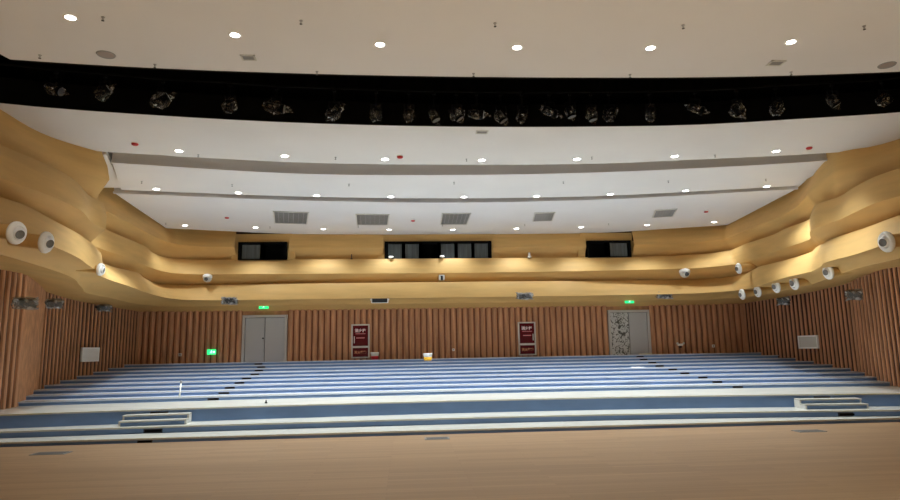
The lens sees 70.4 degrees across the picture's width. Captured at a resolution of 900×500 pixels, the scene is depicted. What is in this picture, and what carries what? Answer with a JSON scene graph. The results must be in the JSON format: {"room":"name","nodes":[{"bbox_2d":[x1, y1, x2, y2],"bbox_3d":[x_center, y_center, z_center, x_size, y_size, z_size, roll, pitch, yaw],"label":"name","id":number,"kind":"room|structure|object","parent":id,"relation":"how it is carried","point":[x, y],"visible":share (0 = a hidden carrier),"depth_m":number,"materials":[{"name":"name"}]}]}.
{"room":"auditorium","nodes":[
{"label":"auditorium","id":0,"kind":"room"},
{"bbox_2d":[0,270,27,409],"bbox_3d":[-10.094,1.775,12.081,0.190,4.170,9.973,1,-9,-15],"label":"wall","id":1,"kind":"structure","parent":0,"point":[12,284],"depth_m":16.10,"materials":[{"name":"brown wood"}]},
{"bbox_2d":[11,296,38,309],"bbox_3d":[-10.401,1.298,15.607,0.591,0.349,0.461,6,-11,-37],"label":"loudspeaker","id":2,"kind":"object","parent":1,"relation":"attached to","point":[28,303],"visible":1,"depth_m":15.49,"materials":[{"name":"black metal"}]},
{"bbox_2d":[16,300,35,307],"bbox_3d":[-10.299,1.313,15.483,0.400,0.165,0.020,6,3,-38],"label":"grille","id":3,"kind":"object","parent":2,"relation":"attached to","point":[19,303],"depth_m":15.47,"materials":[{"name":"grey plastic"}]},
{"bbox_2d":[17,276,45,405],"bbox_3d":[-11.920,2.763,18.073,0.150,4.170,2.751,3,-10,-23],"label":"wall","id":4,"kind":"structure","parent":0,"point":[34,319],"depth_m":18.00,"materials":[{"name":"brown wood"}]},
{"bbox_2d":[38,292,78,388],"bbox_3d":[-12.534,3.141,20.376,0.162,4.170,2.100,0,-9,-4],"label":"wall","id":5,"kind":"structure","parent":0,"point":[58,351],"depth_m":20.33,"materials":[{"name":"brown wood"}]},
{"bbox_2d":[45,298,63,308],"bbox_3d":[-11.135,1.502,17.951,0.469,0.337,0.447,6,-11,-37],"label":"loudspeaker","id":6,"kind":"object","parent":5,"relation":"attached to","point":[54,303],"visible":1,"depth_m":17.82,"materials":[{"name":"black metal"}]},
{"bbox_2d":[48,302,61,306],"bbox_3d":[-11.040,1.524,17.816,0.319,0.152,0.020,6,3,-38],"label":"grille","id":7,"kind":"object","parent":6,"relation":"attached to","point":[50,304],"depth_m":17.81,"materials":[{"name":"grey plastic"}]},
{"bbox_2d":[74,301,139,378],"bbox_3d":[-12.521,3.616,23.354,0.162,4.170,3.926,-1,-9,2],"label":"wall","id":8,"kind":"structure","parent":0,"point":[115,332],"depth_m":23.17,"materials":[{"name":"brown wood"}]},
{"bbox_2d":[80,347,99,361],"bbox_3d":[-12.419,3.607,21.997,0.061,0.483,0.988,-1,-9,2],"label":"air vent","id":9,"kind":"object","parent":8,"relation":"in","point":[88,354],"visible":1,"depth_m":21.94,"materials":[{"name":"white plastic"}]},
{"bbox_2d":[95,304,111,311],"bbox_3d":[-12.044,2.011,22.176,0.472,0.304,0.446,7,-12,-42],"label":"loudspeaker","id":10,"kind":"object","parent":8,"relation":"attached to","point":[105,307],"visible":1,"depth_m":22.06,"materials":[{"name":"black metal"}]},
{"bbox_2d":[137,310,242,364],"bbox_3d":[-10.424,3.333,25.550,4.140,2.496,0.225,0,-9,-4],"label":"wall","id":11,"kind":"structure","parent":0,"point":[163,335],"depth_m":25.45,"materials":[{"name":"brown wood"}]},
{"bbox_2d":[241,315,287,361],"bbox_3d":[-7.465,3.559,25.693,1.780,1.866,0.210,0,-9,-4],"label":"door","id":12,"kind":"structure","parent":11,"relation":"in","point":[264,337],"depth_m":25.66,"materials":[{"name":"grey"}]},
{"bbox_2d":[243,311,287,314],"bbox_3d":[-7.493,2.370,25.969,1.780,0.570,0.120,0,-9,-4],"label":"trim","id":13,"kind":"structure","parent":11,"relation":"attached to","point":[244,312],"depth_m":25.88,"materials":[{"name":"brown wood"}]},
{"bbox_2d":[137,231,696,368],"bbox_3d":[0.032,1.567,26.790,26.600,6.400,0.140,0,-9,-4],"label":"wall","id":14,"kind":"structure","parent":0,"point":[629,231],"depth_m":26.51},
{"bbox_2d":[377,234,498,258],"bbox_3d":[-0.502,-0.075,26.670,5.040,1.125,0.300,0,-9,-4],"label":"trim","id":15,"kind":"structure","parent":14,"relation":"attached to","point":[406,237],"depth_m":26.59,"materials":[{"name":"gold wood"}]},
{"bbox_2d":[385,241,491,258],"bbox_3d":[-0.495,0.046,26.590,4.420,0.760,0.500,0,-9,-4],"label":"window","id":16,"kind":"structure","parent":14,"relation":"in","point":[397,249],"depth_m":26.46,"materials":[{"name":"black glass"}]},
{"bbox_2d":[287,306,608,361],"bbox_3d":[0.024,3.262,26.311,13.250,2.496,0.225,0,-9,-4],"label":"wall","id":17,"kind":"structure","parent":0,"point":[315,335],"depth_m":26.21,"materials":[{"name":"brown wood"}]},
{"bbox_2d":[0,221,26,244],"bbox_3d":[-7.301,-0.282,10.369,0.747,0.398,0.382,-1,-9,0],"label":"air nozzle","id":18,"kind":"object","parent":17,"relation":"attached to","point":[15,232],"visible":1,"depth_m":10.29,"materials":[{"name":"white plastic"}]},
{"bbox_2d":[7,231,53,252],"bbox_3d":[-7.333,-0.125,11.200,0.744,0.386,0.386,-2,-9,5],"label":"air nozzle","id":19,"kind":"object","parent":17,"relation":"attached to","point":[44,242],"visible":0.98,"depth_m":11.08,"materials":[{"name":"white plastic"}]},
{"bbox_2d":[76,263,105,275],"bbox_3d":[-8.814,0.477,15.591,0.716,0.314,0.312,0,-9,-4],"label":"air nozzle","id":20,"kind":"object","parent":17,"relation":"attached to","point":[100,269],"visible":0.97,"depth_m":15.54,"materials":[{"name":"white plastic"}]},
{"bbox_2d":[221,297,237,304],"bbox_3d":[-8.621,1.977,25.003,0.648,0.394,0.382,0,-9,-4],"label":"loudspeaker","id":21,"kind":"object","parent":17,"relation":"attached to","point":[229,301],"visible":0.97,"depth_m":24.88,"materials":[{"name":"grey plastic"}]},
{"bbox_2d":[351,324,369,357],"bbox_3d":[-3.628,3.693,25.833,0.730,1.365,0.155,0,-9,-4],"label":"cabinet","id":22,"kind":"object","parent":17,"relation":"attached to","point":[360,335],"visible":1,"depth_m":25.80,"materials":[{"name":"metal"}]},
{"bbox_2d":[370,298,387,302],"bbox_3d":[-2.811,1.982,25.534,0.746,0.298,0.337,0,-9,-4],"label":"loudspeaker","id":23,"kind":"object","parent":17,"relation":"attached to","point":[382,300],"visible":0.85,"depth_m":25.39,"materials":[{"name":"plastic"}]},
{"bbox_2d":[0,197,899,311],"bbox_3d":[0.808,0.246,16.016,26.076,1.041,21.515,0,-9,-4],"label":"balcony","id":24,"kind":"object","parent":17,"relation":"attached to","point":[858,252],"depth_m":24.88,"materials":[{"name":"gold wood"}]},
{"bbox_2d":[516,292,533,299],"bbox_3d":[2.984,1.840,25.530,0.715,0.335,0.359,0,-9,-4],"label":"loudspeaker","id":25,"kind":"object","parent":17,"relation":"attached to","point":[526,296],"visible":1,"depth_m":25.40,"materials":[{"name":"grey plastic"}]},
{"bbox_2d":[519,294,531,298],"bbox_3d":[3.007,1.848,25.405,0.497,0.168,0.020,0,5,-4],"label":"grille","id":26,"kind":"object","parent":25,"relation":"attached to","point":[521,296],"depth_m":25.40,"materials":[{"name":"black metal"}]},
{"bbox_2d":[518,322,536,354],"bbox_3d":[3.183,3.656,26.327,0.730,1.365,0.155,0,-9,-4],"label":"cabinet","id":27,"kind":"object","parent":17,"relation":"attached to","point":[526,331],"visible":1,"depth_m":26.29,"materials":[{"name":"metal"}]},
{"bbox_2d":[657,294,672,298],"bbox_3d":[8.757,1.833,26.072,0.689,0.377,0.373,0,-9,-4],"label":"loudspeaker","id":28,"kind":"object","parent":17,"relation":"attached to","point":[664,296],"visible":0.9,"depth_m":25.95,"materials":[{"name":"grey plastic"}]},
{"bbox_2d":[738,289,754,299],"bbox_3d":[11.455,1.708,24.494,0.748,0.417,0.416,1,-9,-11],"label":"air nozzle","id":29,"kind":"object","parent":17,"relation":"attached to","point":[743,294],"visible":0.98,"depth_m":24.36,"materials":[{"name":"white plastic"}]},
{"bbox_2d":[754,287,774,296],"bbox_3d":[11.584,1.530,23.535,0.755,0.439,0.438,1,-9,-11],"label":"air nozzle","id":30,"kind":"object","parent":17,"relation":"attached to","point":[758,291],"visible":0.98,"depth_m":23.38,"materials":[{"name":"white plastic"}]},
{"bbox_2d":[772,283,791,292],"bbox_3d":[11.539,1.265,22.119,0.760,0.456,0.455,1,-9,-11],"label":"air nozzle","id":31,"kind":"object","parent":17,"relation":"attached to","point":[776,287],"visible":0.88,"depth_m":21.96,"materials":[{"name":"white plastic"}]},
{"bbox_2d":[789,278,813,289],"bbox_3d":[11.434,1.074,20.772,0.762,0.462,0.461,1,-9,-11],"label":"air nozzle","id":32,"kind":"object","parent":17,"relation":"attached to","point":[795,283],"visible":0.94,"depth_m":20.61,"materials":[{"name":"white plastic"}]},
{"bbox_2d":[822,267,851,279],"bbox_3d":[10.845,0.618,17.908,0.754,0.435,0.434,1,-9,-11],"label":"air nozzle","id":33,"kind":"object","parent":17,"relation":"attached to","point":[829,273],"visible":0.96,"depth_m":17.76,"materials":[{"name":"white plastic"}]},
{"bbox_2d":[878,231,899,251],"bbox_3d":[9.301,-0.165,13.275,0.755,0.439,0.438,1,-9,-11],"label":"air nozzle","id":34,"kind":"object","parent":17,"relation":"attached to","point":[887,241],"visible":1,"depth_m":13.14,"materials":[{"name":"white plastic"}]},
{"bbox_2d":[0,0,899,77],"bbox_3d":[1.598,-4.337,4.730,26.000,0.300,13.719,0,-9,-4],"label":"ceiling","id":35,"kind":"structure","parent":0,"point":[441,38],"depth_m":9.89,"materials":[{"name":"white paint"}]},
{"bbox_2d":[62,14,78,20],"bbox_3d":[-5.462,-3.342,9.174,0.205,0.010,0.205,0,-9,-4],"label":"recessed light","id":36,"kind":"object","parent":35,"relation":"in","point":[69,17],"visible":1,"depth_m":9.16,"materials":[{"name":"white plastic"}]},
{"bbox_2d":[96,50,115,58],"bbox_3d":[-5.566,-3.156,10.312,0.290,0.014,0.290,0,-9,-4],"label":"ceiling speaker","id":37,"kind":"object","parent":35,"relation":"attached to","point":[101,53],"visible":1,"depth_m":10.29,"materials":[{"name":"grey metal"}]},
{"bbox_2d":[228,32,241,38],"bbox_3d":[-3.293,-3.288,9.761,0.205,0.010,0.205,0,-9,-4],"label":"recessed light","id":38,"kind":"object","parent":35,"relation":"in","point":[236,35],"visible":1,"depth_m":9.76,"materials":[{"name":"white plastic"}]},
{"bbox_2d":[240,55,256,60],"bbox_3d":[-3.322,-3.167,10.507,0.237,0.012,0.200,0,-9,-4],"label":"ceiling vent","id":39,"kind":"object","parent":35,"relation":"in","point":[243,57],"visible":1,"depth_m":10.50,"materials":[{"name":"grey metal"}]},
{"bbox_2d":[374,41,385,47],"bbox_3d":[-1.114,-3.267,10.146,0.205,0.010,0.205,0,-9,-4],"label":"recessed light","id":40,"kind":"object","parent":35,"relation":"in","point":[379,44],"visible":1,"depth_m":10.13,"materials":[{"name":"white plastic"}]},
{"bbox_2d":[0,55,899,89],"bbox_3d":[1.053,-4.255,12.233,25.800,2.520,5.400,0,-9,-4],"label":"trim","id":41,"kind":"structure","parent":35,"relation":"attached to","point":[5,71],"depth_m":14.08,"materials":[{"name":"black paint"}]},
{"bbox_2d":[24,62,878,103],"bbox_3d":[0.435,-3.952,14.063,18.090,2.220,1.152,0,-9,-4],"label":"lighting recess","id":42,"kind":"object","parent":41,"relation":"hanging from","point":[463,84],"visible":0.18,"depth_m":14.36,"materials":[{"name":"black fabric"}]},
{"bbox_2d":[0,54,899,78],"bbox_3d":[1.171,-3.478,10.674,26.000,0.510,1.759,0,-9,-4],"label":"trim","id":43,"kind":"structure","parent":35,"relation":"attached to","point":[0,54],"depth_m":11.37,"materials":[{"name":"black paint"}]},
{"bbox_2d":[765,60,785,65],"bbox_3d":[5.663,-3.243,11.072,0.266,0.012,0.200,0,-9,-4],"label":"ceiling vent","id":44,"kind":"object","parent":35,"relation":"in","point":[773,62],"visible":1,"depth_m":11.06,"materials":[{"name":"grey metal"}]},
{"bbox_2d":[877,61,896,68],"bbox_3d":[7.702,-3.254,11.233,0.290,0.014,0.290,0,-9,-4],"label":"ceiling speaker","id":45,"kind":"object","parent":35,"relation":"attached to","point":[890,64],"visible":1,"depth_m":11.22,"materials":[{"name":"grey metal"}]},
{"bbox_2d":[0,352,899,446],"bbox_3d":[0.557,4.176,19.829,25.960,1.498,12.598,0,-9,-4],"label":"floor","id":46,"kind":"structure","parent":0,"point":[349,398],"depth_m":16.89,"materials":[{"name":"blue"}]},
{"bbox_2d":[143,428,162,432],"bbox_3d":[-6.510,3.966,13.974,0.400,0.090,0.027,0,-9,-7],"label":"step light","id":47,"kind":"object","parent":46,"relation":"on","point":[161,429],"visible":1,"depth_m":13.96,"materials":[{"name":"black metal"}]},
{"bbox_2d":[118,412,191,426],"bbox_3d":[-6.716,3.866,14.559,1.425,0.218,0.570,1,-9,-11],"label":"stair","id":48,"kind":"structure","parent":46,"relation":"on","point":[183,417],"depth_m":14.45,"materials":[{"name":"grey"}]},
{"bbox_2d":[423,353,432,360],"bbox_3d":[-0.705,3.390,20.204,0.288,0.228,0.288,-9,-12,40],"label":"tub","id":49,"kind":"object","parent":46,"relation":"on","point":[427,356],"visible":1,"depth_m":20.09,"materials":[{"name":"orange plastic"}]},
{"bbox_2d":[794,397,868,408],"bbox_3d":[9.216,3.711,15.429,1.456,0.218,0.570,-2,-9,3],"label":"stair","id":50,"kind":"structure","parent":46,"relation":"on","point":[852,402],"depth_m":15.39,"materials":[{"name":"grey"}]},
{"bbox_2d":[838,412,854,416],"bbox_3d":[9.159,3.794,14.708,0.400,0.090,0.027,-1,-9,-1],"label":"step light","id":51,"kind":"object","parent":46,"relation":"on","point":[842,414],"visible":1,"depth_m":14.69,"materials":[{"name":"black metal"}]},
{"bbox_2d":[0,422,899,499],"bbox_3d":[1.589,2.706,5.517,32.000,0.200,17.500,0,-9,-4],"label":"floor","id":52,"kind":"structure","parent":0,"point":[847,461],"depth_m":9.65,"materials":[{"name":"brown wood"}]},
{"bbox_2d":[30,451,72,454],"bbox_3d":[-7.396,3.768,11.816,0.620,0.020,0.320,0,-9,-4],"label":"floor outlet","id":53,"kind":"object","parent":52,"relation":"on","point":[60,452],"visible":1,"depth_m":11.74,"materials":[{"name":"grey plastic"}]},
{"bbox_2d":[424,437,449,439],"bbox_3d":[-0.263,3.808,12.891,0.501,0.020,0.320,0,-9,-4],"label":"box","id":54,"kind":"object","parent":52,"relation":"on","point":[425,438],"visible":1,"depth_m":12.79,"materials":[{"name":"grey plastic"}]},
{"bbox_2d":[791,429,826,432],"bbox_3d":[7.307,3.682,12.974,0.564,0.020,0.320,0,-9,-4],"label":"floor hatch","id":55,"kind":"object","parent":52,"relation":"on","point":[810,430],"visible":1,"depth_m":12.93,"materials":[{"name":"grey metal"}]},
{"bbox_2d":[0,103,899,234],"bbox_3d":[0.555,-2.127,19.272,25.000,0.550,15.410,0,-9,-4],"label":"ceiling","id":56,"kind":"structure","parent":0,"point":[93,130],"depth_m":17.48,"materials":[{"name":"white paint"}]},
{"bbox_2d":[273,211,308,223],"bbox_3d":[-5.702,-1.147,22.855,1.198,0.030,2.040,1,-9,-14],"label":"ceiling vent","id":57,"kind":"object","parent":56,"relation":"in","point":[280,217],"visible":1,"depth_m":22.76,"materials":[{"name":"grey metal"}]},
{"bbox_2d":[355,214,389,224],"bbox_3d":[-2.849,-1.108,23.428,1.196,0.030,1.874,0,-9,-7],"label":"ceiling vent","id":58,"kind":"object","parent":56,"relation":"in","point":[361,219],"visible":1,"depth_m":23.33,"materials":[{"name":"grey metal"}]},
{"bbox_2d":[0,77,899,126],"bbox_3d":[1.018,-3.133,12.818,25.000,0.510,2.392,0,-9,-4],"label":"trim","id":59,"kind":"structure","parent":56,"relation":"attached to","point":[14,91],"depth_m":13.69,"materials":[{"name":"black paint"}]},
{"bbox_2d":[113,187,797,202],"bbox_3d":[0.408,-1.697,20.201,20.908,0.060,1.596,-1,-9,-3],"label":"trim","id":60,"kind":"structure","parent":56,"relation":"attached to","point":[793,188],"depth_m":20.45,"materials":[{"name":"white paint"}]},
{"bbox_2d":[440,213,470,224],"bbox_3d":[0.185,-1.142,23.567,1.047,0.030,1.968,-1,-9,-3],"label":"ceiling vent","id":61,"kind":"object","parent":56,"relation":"in","point":[446,218],"visible":1,"depth_m":23.53,"materials":[{"name":"grey metal"}]},
{"bbox_2d":[111,158,826,175],"bbox_3d":[0.908,-2.208,17.055,18.858,0.060,1.367,-1,-9,-3],"label":"trim","id":62,"kind":"structure","parent":56,"relation":"attached to","point":[825,159],"depth_m":17.39,"materials":[{"name":"white paint"}]},
{"bbox_2d":[533,212,555,221],"bbox_3d":[3.449,-1.218,23.468,0.744,0.030,1.476,-2,-9,4],"label":"ceiling vent","id":63,"kind":"object","parent":56,"relation":"in","point":[540,216],"visible":1,"depth_m":23.36,"materials":[{"name":"grey metal"}]},
{"bbox_2d":[652,209,676,217],"bbox_3d":[7.814,-1.335,23.232,0.753,0.030,1.308,-3,-9,13],"label":"ceiling vent","id":64,"kind":"object","parent":56,"relation":"in","point":[663,212],"visible":1,"depth_m":23.21,"materials":[{"name":"grey metal"}]},
{"bbox_2d":[0,109,899,259],"bbox_3d":[0.729,-2.025,16.245,22.706,1.710,21.257,0,-9,-4],"label":"wall","id":65,"kind":"structure","parent":0,"point":[843,171],"depth_m":22.76,"materials":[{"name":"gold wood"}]},
{"bbox_2d":[231,234,295,259],"bbox_3d":[-7.549,-0.070,25.890,2.510,1.125,0.300,0,-9,-4],"label":"trim","id":66,"kind":"structure","parent":65,"relation":"attached to","point":[239,237],"depth_m":25.78,"materials":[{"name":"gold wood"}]},
{"bbox_2d":[0,63,899,92],"bbox_3d":[0.587,-3.410,12.523,20.114,0.048,1.550,0,-9,-4],"label":"rail","id":67,"kind":"object","parent":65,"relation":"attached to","point":[4,64],"visible":1,"depth_m":13.07,"materials":[{"name":"black metal"}]},
{"bbox_2d":[45,71,65,96],"bbox_3d":[-7.292,-3.087,11.840,0.501,0.486,0.241,-1,-9,0],"label":"spotlight","id":68,"kind":"object","parent":67,"relation":"hanging from","point":[58,90],"visible":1,"depth_m":11.78,"materials":[{"name":"black paint"}]},
{"bbox_2d":[95,75,112,99],"bbox_3d":[-6.522,-3.051,12.051,0.433,0.520,0.227,-2,-9,4],"label":"spotlight","id":69,"kind":"object","parent":67,"relation":"hanging from","point":[106,90],"visible":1,"depth_m":12.00,"materials":[{"name":"black paint"}]},
{"bbox_2d":[152,80,173,107],"bbox_3d":[-5.558,-2.994,12.345,0.431,0.574,0.313,5,-11,-35],"label":"spotlight","id":70,"kind":"object","parent":67,"relation":"hanging from","point":[164,98],"visible":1,"depth_m":12.27,"materials":[{"name":"black paint"}]},
{"bbox_2d":[224,84,235,112],"bbox_3d":[-4.338,-2.955,12.536,0.316,0.636,0.262,-2,-9,6],"label":"spotlight","id":71,"kind":"object","parent":67,"relation":"hanging from","point":[230,104],"visible":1,"depth_m":12.47,"materials":[{"name":"black paint"}]},
{"bbox_2d":[265,87,285,113],"bbox_3d":[-3.446,-2.976,12.753,0.630,0.559,0.241,0,-9,-5],"label":"spotlight","id":72,"kind":"object","parent":67,"relation":"hanging from","point":[280,108],"visible":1,"depth_m":12.67,"materials":[{"name":"black paint"}]},
{"bbox_2d":[326,89,343,120],"bbox_3d":[-2.334,-2.921,12.895,0.430,0.664,0.250,-1,-9,-1],"label":"spotlight","id":73,"kind":"object","parent":67,"relation":"hanging from","point":[335,110],"visible":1,"depth_m":12.82,"materials":[{"name":"black paint"}]},
{"bbox_2d":[371,91,381,121],"bbox_3d":[-1.512,-2.924,13.011,0.279,0.650,0.240,-2,-9,6],"label":"spotlight","id":74,"kind":"object","parent":67,"relation":"hanging from","point":[376,113],"visible":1,"depth_m":12.94,"materials":[{"name":"black paint"}]},
{"bbox_2d":[403,92,413,121],"bbox_3d":[-0.842,-2.920,13.081,0.259,0.660,0.208,0,-9,-4],"label":"spotlight","id":75,"kind":"object","parent":67,"relation":"hanging from","point":[408,112],"visible":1,"depth_m":13.02,"materials":[{"name":"black paint"}]},
{"bbox_2d":[428,92,439,122],"bbox_3d":[-0.335,-2.892,13.124,0.270,0.721,0.218,-2,-9,6],"label":"spotlight","id":76,"kind":"object","parent":67,"relation":"hanging from","point":[435,118],"visible":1,"depth_m":13.07,"materials":[{"name":"black paint"}]},
{"bbox_2d":[451,93,464,121],"bbox_3d":[0.142,-2.924,13.172,0.304,0.659,0.267,-6,-10,28],"label":"spotlight","id":77,"kind":"object","parent":67,"relation":"hanging from","point":[457,115],"visible":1,"depth_m":13.11,"materials":[{"name":"black paint"}]},
{"bbox_2d":[469,93,483,118],"bbox_3d":[0.601,-2.972,13.208,0.508,0.570,0.219,-2,-9,6],"label":"spotlight","id":78,"kind":"object","parent":67,"relation":"hanging from","point":[472,113],"visible":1,"depth_m":13.14,"materials":[{"name":"black paint"}]},
{"bbox_2d":[495,93,506,123],"bbox_3d":[1.050,-2.906,13.242,0.274,0.706,0.242,2,-9,-17],"label":"spotlight","id":79,"kind":"object","parent":67,"relation":"hanging from","point":[499,114],"visible":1,"depth_m":13.18,"materials":[{"name":"black paint"}]},
{"bbox_2d":[517,93,527,122],"bbox_3d":[1.503,-2.937,13.268,0.230,0.653,0.218,5,-11,-35],"label":"spotlight","id":80,"kind":"object","parent":67,"relation":"hanging from","point":[522,112],"visible":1,"depth_m":13.20,"materials":[{"name":"black paint"}]},
{"bbox_2d":[541,93,557,118],"bbox_3d":[2.121,-3.003,13.299,0.532,0.536,0.216,1,-9,-12],"label":"spotlight","id":81,"kind":"object","parent":67,"relation":"hanging from","point":[546,110],"visible":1,"depth_m":13.22,"materials":[{"name":"black paint"}]},
{"bbox_2d":[565,93,575,118],"bbox_3d":[2.510,-2.967,13.309,0.240,0.618,0.210,-2,-9,4],"label":"spotlight","id":82,"kind":"object","parent":67,"relation":"hanging from","point":[570,112],"visible":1,"depth_m":13.26,"materials":[{"name":"black paint"}]},
{"bbox_2d":[586,93,597,121],"bbox_3d":[2.953,-2.928,13.315,0.262,0.708,0.206,2,-9,-17],"label":"spotlight","id":83,"kind":"object","parent":67,"relation":"hanging from","point":[592,116],"visible":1,"depth_m":13.27,"materials":[{"name":"black paint"}]},
{"bbox_2d":[603,93,617,121],"bbox_3d":[3.335,-2.977,13.332,0.299,0.621,0.273,-6,-10,30],"label":"spotlight","id":84,"kind":"object","parent":67,"relation":"hanging from","point":[612,112],"visible":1,"depth_m":13.27,"materials":[{"name":"black paint"}]},
{"bbox_2d":[645,92,654,120],"bbox_3d":[4.183,-2.974,13.338,0.215,0.657,0.216,-9,-12,42],"label":"spotlight","id":85,"kind":"object","parent":67,"relation":"hanging from","point":[650,111],"visible":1,"depth_m":13.27,"materials":[{"name":"black paint"}]},
{"bbox_2d":[687,91,704,115],"bbox_3d":[5.168,-3.065,13.352,0.561,0.508,0.220,0,-9,-6],"label":"spotlight","id":86,"kind":"object","parent":67,"relation":"hanging from","point":[699,110],"visible":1,"depth_m":13.28,"materials":[{"name":"black paint"}]},
{"bbox_2d":[731,90,745,116],"bbox_3d":[5.967,-3.029,13.291,0.323,0.627,0.283,-8,-11,35],"label":"spotlight","id":87,"kind":"object","parent":67,"relation":"hanging from","point":[736,108],"visible":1,"depth_m":13.22,"materials":[{"name":"black paint"}]},
{"bbox_2d":[772,87,783,114],"bbox_3d":[6.745,-3.061,13.172,0.368,0.630,0.270,1,-9,-15],"label":"spotlight","id":88,"kind":"object","parent":67,"relation":"hanging from","point":[777,105],"visible":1,"depth_m":13.11,"materials":[{"name":"black paint"}]},
{"bbox_2d":[826,84,840,107],"bbox_3d":[7.854,-3.121,13.084,0.277,0.578,0.227,-2,-9,6],"label":"spotlight","id":89,"kind":"object","parent":67,"relation":"hanging from","point":[832,100],"visible":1,"depth_m":13.03,"materials":[{"name":"black paint"}]},
{"bbox_2d":[876,81,892,105],"bbox_3d":[8.838,-3.163,12.988,0.389,0.562,0.240,1,-9,-12],"label":"spotlight","id":90,"kind":"object","parent":67,"relation":"hanging from","point":[887,99],"visible":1,"depth_m":12.92,"materials":[{"name":"black paint"}]},
{"bbox_2d":[577,233,635,256],"bbox_3d":[6.600,-0.147,27.038,2.460,1.125,0.300,0,-9,-4],"label":"trim","id":91,"kind":"structure","parent":65,"relation":"attached to","point":[588,236],"depth_m":26.94,"materials":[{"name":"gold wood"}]},
{"bbox_2d":[0,145,899,284],"bbox_3d":[0.759,-0.736,16.040,23.120,1.100,21.257,0,-9,-4],"label":"wall","id":92,"kind":"structure","parent":0,"point":[28,181],"depth_m":24.69,"materials":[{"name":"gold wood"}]},
{"bbox_2d":[203,274,211,281],"bbox_3d":[-9.507,1.103,24.980,0.368,0.334,0.368,-9,-12,40],"label":"dome camera","id":93,"kind":"object","parent":92,"relation":"attached to","point":[206,277],"visible":1,"depth_m":24.84,"materials":[{"name":"white plastic"}]},
{"bbox_2d":[238,242,287,259],"bbox_3d":[-7.541,0.070,25.797,1.910,0.720,0.500,0,-9,-4],"label":"window","id":94,"kind":"structure","parent":92,"relation":"attached to","point":[246,250],"depth_m":25.63,"materials":[{"name":"black glass"}]},
{"bbox_2d":[585,240,631,257],"bbox_3d":[6.673,-0.008,26.950,1.850,0.720,0.500,0,-9,-4],"label":"window","id":95,"kind":"structure","parent":92,"relation":"attached to","point":[595,248],"depth_m":26.82,"materials":[{"name":"black glass"}]},
{"bbox_2d":[679,268,689,277],"bbox_3d":[9.581,0.937,26.032,0.443,0.403,0.443,-9,-12,40],"label":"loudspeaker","id":96,"kind":"object","parent":92,"relation":"attached to","point":[685,272],"visible":1,"depth_m":25.88,"materials":[{"name":"white plastic"}]},
{"bbox_2d":[735,263,755,273],"bbox_3d":[11.146,0.699,24.106,0.746,0.410,0.410,1,-9,-11],"label":"air nozzle","id":97,"kind":"object","parent":92,"relation":"attached to","point":[739,268],"visible":0.99,"depth_m":23.97,"materials":[{"name":"white plastic"}]},
{"bbox_2d":[648,303,746,354],"bbox_3d":[10.525,3.191,27.076,4.250,2.496,0.225,0,-9,-4],"label":"wall","id":98,"kind":"structure","parent":0,"point":[700,327],"depth_m":26.97,"materials":[{"name":"brown wood"}]},
{"bbox_2d":[607,306,647,309],"bbox_3d":[7.497,2.268,27.060,1.780,0.570,0.120,0,-9,-4],"label":"trim","id":99,"kind":"structure","parent":98,"relation":"attached to","point":[612,307],"depth_m":26.97,"materials":[{"name":"brown wood"}]},
{"bbox_2d":[607,310,651,354],"bbox_3d":[7.525,3.459,26.794,1.780,1.866,0.190,0,-9,-4],"label":"door","id":100,"kind":"structure","parent":98,"relation":"in","point":[629,333],"depth_m":26.75,"materials":[{"name":"grey"}]},
{"bbox_2d":[743,293,816,363],"bbox_3d":[12.978,3.442,25.210,0.162,4.170,3.926,1,-9,-11],"label":"wall","id":101,"kind":"structure","parent":0,"point":[770,329],"depth_m":25.02,"materials":[{"name":"brown wood"}]},
{"bbox_2d":[776,296,790,305],"bbox_3d":[12.615,1.929,24.121,0.475,0.379,0.468,-7,-11,34],"label":"loudspeaker","id":102,"kind":"object","parent":101,"relation":"attached to","point":[785,300],"visible":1,"depth_m":24.00,"materials":[{"name":"black metal"}]},
{"bbox_2d":[809,284,857,371],"bbox_3d":[13.415,2.965,22.265,0.162,4.170,2.100,0,-9,-4],"label":"wall","id":103,"kind":"structure","parent":0,"point":[831,314],"depth_m":22.17,"materials":[{"name":"brown wood"}]},
{"bbox_2d":[797,335,818,348],"bbox_3d":[13.156,3.378,23.410,0.061,0.477,0.978,1,-9,-11],"label":"air vent","id":104,"kind":"object","parent":103,"relation":"in","point":[807,341],"visible":1,"depth_m":23.38,"materials":[{"name":"white plastic"}]},
{"bbox_2d":[848,271,892,385],"bbox_3d":[13.126,2.593,19.900,0.170,4.170,2.751,-3,-9,15],"label":"wall","id":105,"kind":"structure","parent":0,"point":[867,313],"depth_m":19.67,"materials":[{"name":"brown wood"}]},
{"bbox_2d":[845,289,862,300],"bbox_3d":[12.316,1.366,19.416,0.503,0.390,0.465,-7,-11,34],"label":"loudspeaker","id":106,"kind":"object","parent":105,"relation":"attached to","point":[856,294],"visible":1,"depth_m":19.30,"materials":[{"name":"black metal"}]},
{"bbox_2d":[847,292,860,298],"bbox_3d":[12.229,1.378,19.294,0.345,0.185,0.020,-7,4,34],"label":"grille","id":107,"kind":"object","parent":106,"relation":"attached to","point":[850,295],"depth_m":19.28,"materials":[{"name":"grey plastic"}]},
{"bbox_2d":[879,267,899,386],"bbox_3d":[12.194,1.623,13.702,0.170,4.170,9.973,-2,-9,6],"label":"wall","id":108,"kind":"structure","parent":0,"point":[890,277],"depth_m":18.22,"materials":[{"name":"brown wood"}]},
{"bbox_3d":[0.412,-2.501,21.196,26.400,0.100,13.100,0,-9,-4],"label":"ceiling","id":109,"kind":"structure","parent":0,"visible":0},
{"bbox_2d":[102,152,119,187],"bbox_3d":[-9.403,-2.504,17.186,0.714,0.800,3.810,3,-10,-22],"label":"trim","id":110,"kind":"structure","parent":109,"relation":"attached to","point":[113,182],"depth_m":17.51,"materials":[{"name":"white paint"}]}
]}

